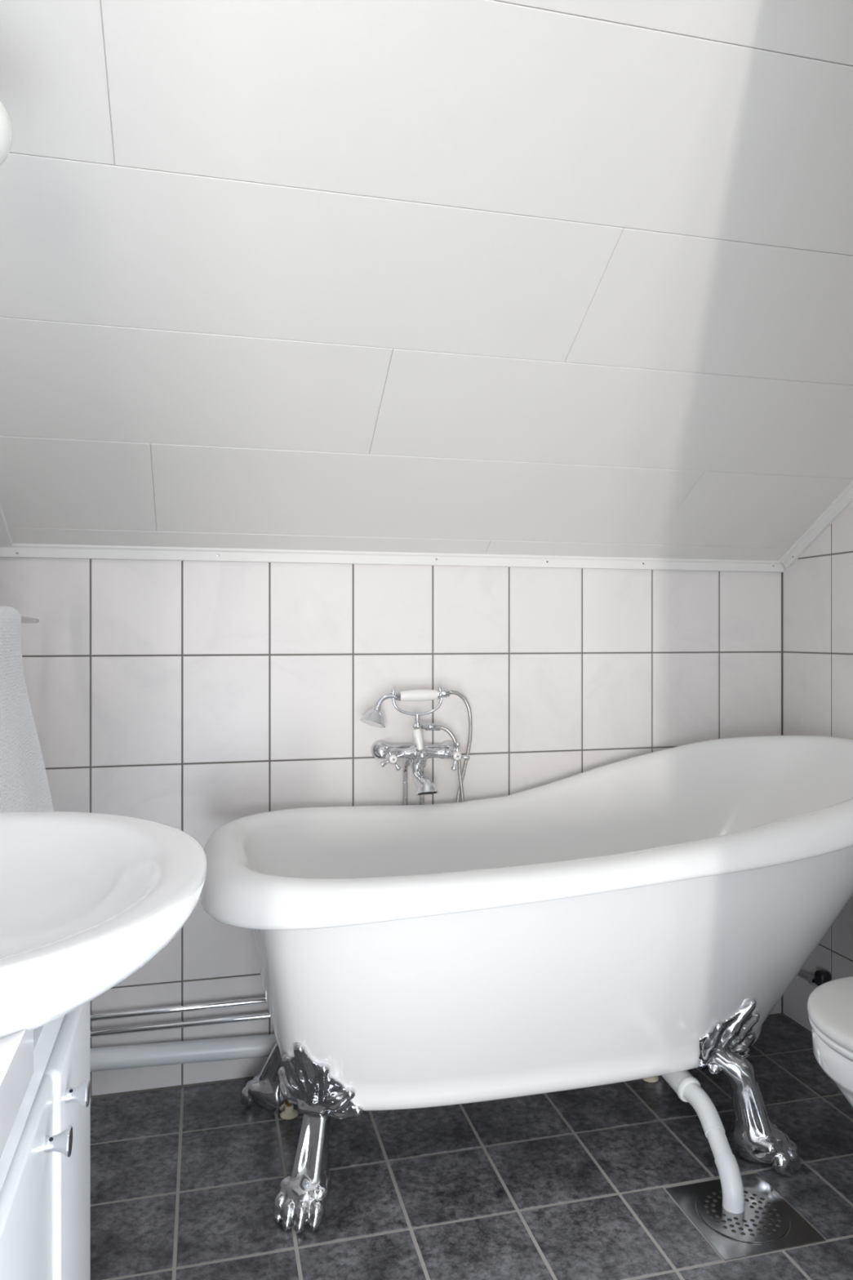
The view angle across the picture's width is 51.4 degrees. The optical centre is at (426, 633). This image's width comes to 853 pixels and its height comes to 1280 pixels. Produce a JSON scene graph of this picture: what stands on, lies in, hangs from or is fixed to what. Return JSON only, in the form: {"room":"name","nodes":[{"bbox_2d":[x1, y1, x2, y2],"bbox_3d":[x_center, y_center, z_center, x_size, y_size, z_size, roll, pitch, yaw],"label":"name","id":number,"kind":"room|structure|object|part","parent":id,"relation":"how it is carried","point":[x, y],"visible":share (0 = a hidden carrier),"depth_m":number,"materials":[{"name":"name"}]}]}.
{"room":"bathroom","nodes":[
{"label":"bathroom","id":0,"kind":"room"},
{"bbox_2d":[0,557,782,1097],"bbox_3d":[-0.001,0.408,2.244,2.200,1.320,0.100,0,0,-14],"label":"wall","id":1,"kind":"structure","parent":0,"point":[194,698],"depth_m":2.13,"materials":[{"name":"white tile"}]},
{"bbox_2d":[89,996,266,1021],"bbox_3d":[-0.007,0.857,2.164,1.950,0.015,0.015,0,0,-14],"label":"pipe","id":2,"kind":"object","parent":1,"relation":"attached to","point":[255,1001],"visible":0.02,"depth_m":2.02,"materials":[{"name":"silver metal"}]},
{"bbox_2d":[89,1033,276,1071],"bbox_3d":[-0.030,0.973,2.155,1.902,0.107,0.048,0,0,-14],"label":"drain pipe","id":3,"kind":"object","parent":1,"relation":"attached to","point":[120,1057],"visible":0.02,"depth_m":2.00,"materials":[{"name":"white plastic"}]},
{"bbox_2d":[0,543,785,572],"bbox_3d":[0.013,-0.188,2.189,2.000,0.039,0.016,0,0,-14],"label":"trim","id":4,"kind":"structure","parent":1,"relation":"attached to","point":[15,550],"depth_m":2.15,"materials":[{"name":"white wood"}]},
{"bbox_2d":[89,970,810,1037],"bbox_3d":[0.024,0.894,2.104,1.982,0.018,0.147,0,0,-14],"label":"pipe","id":5,"kind":"object","parent":1,"relation":"attached to","point":[264,1015],"visible":0.2,"depth_m":2.02,"materials":[{"name":"silver metal"}]},
{"bbox_2d":[808,969,831,986],"bbox_3d":[1.006,0.881,2.260,0.036,0.046,0.051,0,0,-14],"label":"valve","id":6,"kind":"object","parent":5,"relation":"attached to","point":[821,976],"visible":0.73,"depth_m":2.24,"materials":[{"name":"black plastic"}]},
{"bbox_2d":[0,0,852,560],"bbox_3d":[0.282,-0.763,1.119,2.200,1.242,2.479,0,0,-14],"label":"ceiling","id":7,"kind":"structure","parent":0,"point":[544,277],"depth_m":1.48,"materials":[{"name":"white paint"}]},
{"bbox_2d":[89,1014,852,1279],"bbox_3d":[0.294,1.098,1.071,2.200,0.100,2.420,0,0,-14],"label":"floor","id":8,"kind":"structure","parent":0,"point":[570,1184],"depth_m":1.68,"materials":[{"name":"grey tile"}]},
{"bbox_2d":[0,1001,89,1279],"bbox_3d":[-0.434,0.670,0.621,0.364,0.757,0.444,0,0,-14],"label":"vanity cabinet","id":9,"kind":"object","parent":8,"relation":"on","point":[45,1157],"visible":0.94,"depth_m":0.65,"materials":[{"name":"white paint"}]},
{"bbox_3d":[-0.259,0.655,0.551,0.018,0.654,0.222,0,0,-14],"label":"door","id":10,"kind":"part","parent":9,"relation":"part of","materials":[{"name":"white paint"}]},
{"bbox_3d":[-0.290,0.308,0.658,0.012,0.034,0.442,0,0,-14],"label":"rail","id":11,"kind":"part","parent":9,"relation":"part of","materials":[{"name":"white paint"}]},
{"bbox_3d":[-0.261,0.360,0.627,0.017,0.020,0.020,0,0,-14],"label":"knob","id":12,"kind":"part","parent":9,"relation":"part of","materials":[{"name":"silver metal"}]},
{"bbox_3d":[-0.308,0.655,0.752,0.022,0.654,0.186,0,0,-14],"label":"door","id":13,"kind":"part","parent":9,"relation":"part of","materials":[{"name":"white paint"}]},
{"bbox_3d":[-0.274,0.360,0.693,0.017,0.020,0.020,0,0,-14],"label":"knob","id":14,"kind":"part","parent":9,"relation":"part of","materials":[{"name":"silver metal"}]},
{"bbox_2d":[0,811,207,1157],"bbox_3d":[-0.406,0.259,0.696,0.454,0.127,0.576,0,0,-14],"label":"basin","id":15,"kind":"object","parent":9,"relation":"in","point":[87,900],"visible":1,"depth_m":0.80,"materials":[{"name":"white ceramic"}]},
{"bbox_3d":[-0.411,0.259,0.716,0.453,0.127,0.535,0,0,-14],"label":"bowl","id":16,"kind":"part","parent":15,"relation":"part of","materials":[{"name":"white ceramic"}]},
{"bbox_2d":[200,735,852,1233],"bbox_3d":[0.319,0.649,1.868,1.546,0.798,0.720,0,0,-14],"label":"bathtub","id":17,"kind":"object","parent":8,"relation":"on","point":[645,917],"visible":1,"depth_m":1.63,"materials":[{"name":"white ceramic"}]},
{"bbox_2d":[370,686,470,804],"bbox_3d":[-0.008,0.491,2.100,0.220,0.730,0.176,0,0,-14],"label":"mixer tap","id":18,"kind":"object","parent":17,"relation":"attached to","point":[418,753],"visible":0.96,"depth_m":2.10,"materials":[{"name":"silver metal"}]},
{"bbox_3d":[-0.082,0.288,2.071,0.060,0.061,0.050,0,0,-14],"label":"handle","id":19,"kind":"part","parent":18,"relation":"part of","materials":[{"name":"silver metal"}]},
{"bbox_2d":[360,688,472,802],"bbox_3d":[-0.017,0.347,2.118,0.299,0.430,0.068,0,0,-26],"label":"shower","id":20,"kind":"object","parent":18,"relation":"attached to","point":[374,717],"visible":0.76,"depth_m":2.10,"materials":[{"name":"silver ceramic"}]},
{"bbox_3d":[-0.021,0.247,2.069,0.024,0.050,0.026,0,0,-14],"label":"diverter lever","id":21,"kind":"part","parent":18,"relation":"part of","materials":[{"name":"white ceramic"}]},
{"bbox_3d":[-0.021,0.274,2.156,0.158,0.014,0.009,0,0,-14],"label":"rail","id":22,"kind":"part","parent":18,"relation":"part of","materials":[{"name":"silver metal"}]},
{"bbox_3d":[-0.006,0.332,2.068,0.051,0.086,0.113,0,0,-14],"label":"spout","id":23,"kind":"part","parent":18,"relation":"part of","materials":[{"name":"silver metal"}]},
{"bbox_2d":[418,791,436,794],"bbox_3d":[0.002,0.366,2.037,0.044,0.014,0.043,0,0,-14],"label":"outlet","id":24,"kind":"object","parent":18,"relation":"attached to","point":[420,793],"depth_m":2.02,"materials":[{"name":"silver"}]},
{"bbox_2d":[422,723,441,730],"bbox_3d":[0.010,0.224,2.127,0.051,0.021,0.018,0,0,-28],"label":"outlet","id":25,"kind":"object","parent":18,"relation":"attached to","point":[427,726],"depth_m":2.12,"materials":[{"name":"silver metal"}]},
{"bbox_3d":[0.069,0.289,2.109,0.060,0.067,0.050,0,0,-14],"label":"handle","id":26,"kind":"part","parent":18,"relation":"part of","materials":[{"name":"silver metal"}]},
{"bbox_2d":[661,1070,744,1213],"bbox_3d":[0.537,0.965,1.754,0.063,0.164,0.321,0,0,-14],"label":"pipe","id":27,"kind":"object","parent":17,"relation":"attached to","point":[687,1087],"visible":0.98,"depth_m":1.68,"materials":[{"name":"white plastic"}]},
{"bbox_2d":[665,1173,826,1261],"bbox_3d":[0.571,1.056,1.601,0.197,0.021,0.197,0,0,-14],"label":"floor drain","id":28,"kind":"object","parent":8,"relation":"in","point":[801,1233],"visible":0.94,"depth_m":1.58,"materials":[{"name":"silver metal"}]},
{"bbox_2d":[807,976,852,1107],"bbox_3d":[0.921,0.636,1.476,0.566,0.821,0.384,0,0,-14],"label":"toilet","id":29,"kind":"object","parent":8,"relation":"on","point":[830,1005],"visible":1,"depth_m":1.45,"materials":[{"name":"white ceramic"}]},
{"bbox_3d":[0.844,0.639,1.456,0.406,0.022,0.378,0,0,-14],"label":"lid","id":30,"kind":"part","parent":29,"relation":"part of","materials":[{"name":"white plastic"}]},
{"bbox_3d":[0.845,0.658,1.457,0.404,0.014,0.374,0,0,-14],"label":"seat","id":31,"kind":"part","parent":29,"relation":"part of","materials":[{"name":"white plastic"}]},
{"bbox_2d":[782,502,852,1033],"bbox_3d":[1.310,-0.167,1.337,0.100,2.470,2.400,0,0,-14],"label":"wall","id":32,"kind":"structure","parent":0,"point":[818,587],"depth_m":2.28,"materials":[{"name":"white tile"}]},
{"bbox_2d":[778,480,852,568],"bbox_3d":[1.199,-0.741,1.525,0.024,1.126,1.852,0,0,-14],"label":"trim","id":33,"kind":"structure","parent":32,"relation":"attached to","point":[845,499],"depth_m":2.27,"materials":[{"name":"white wood"}]},
{"bbox_3d":[-0.726,-0.167,0.824,0.100,2.470,2.400,0,0,-14],"label":"wall","id":34,"kind":"structure","parent":0,"visible":0},
{"bbox_2d":[0,100,12,165],"bbox_3d":[-0.572,-0.546,0.932,0.250,0.100,0.100,0,0,-14],"label":"wall lamp","id":35,"kind":"object","parent":34,"relation":"attached to","point":[6,130],"visible":1,"depth_m":0.95,"materials":[{"name":"white glass"}]},
{"bbox_2d":[0,502,12,545],"bbox_3d":[-0.707,-0.741,1.045,0.046,1.126,1.852,0,0,-14],"label":"wall","id":36,"kind":"structure","parent":34,"relation":"attached to","point":[5,537],"depth_m":1.90,"materials":[{"name":"white paint"}]},
{"bbox_2d":[20,616,39,623],"bbox_3d":[-0.729,-0.026,1.320,0.135,0.036,0.904,0,0,-14],"label":"towel rail","id":37,"kind":"object","parent":34,"relation":"attached to","point":[24,620],"visible":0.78,"depth_m":1.67,"materials":[{"name":"silver metal"}]},
{"bbox_2d":[0,605,53,811],"bbox_3d":[-0.631,0.221,1.260,0.153,0.537,0.500,0,0,-14],"label":"towel","id":38,"kind":"object","parent":37,"relation":"hanging from","point":[24,782],"visible":0.54,"depth_m":1.39,"materials":[{"name":"white fabric"}]}
]}

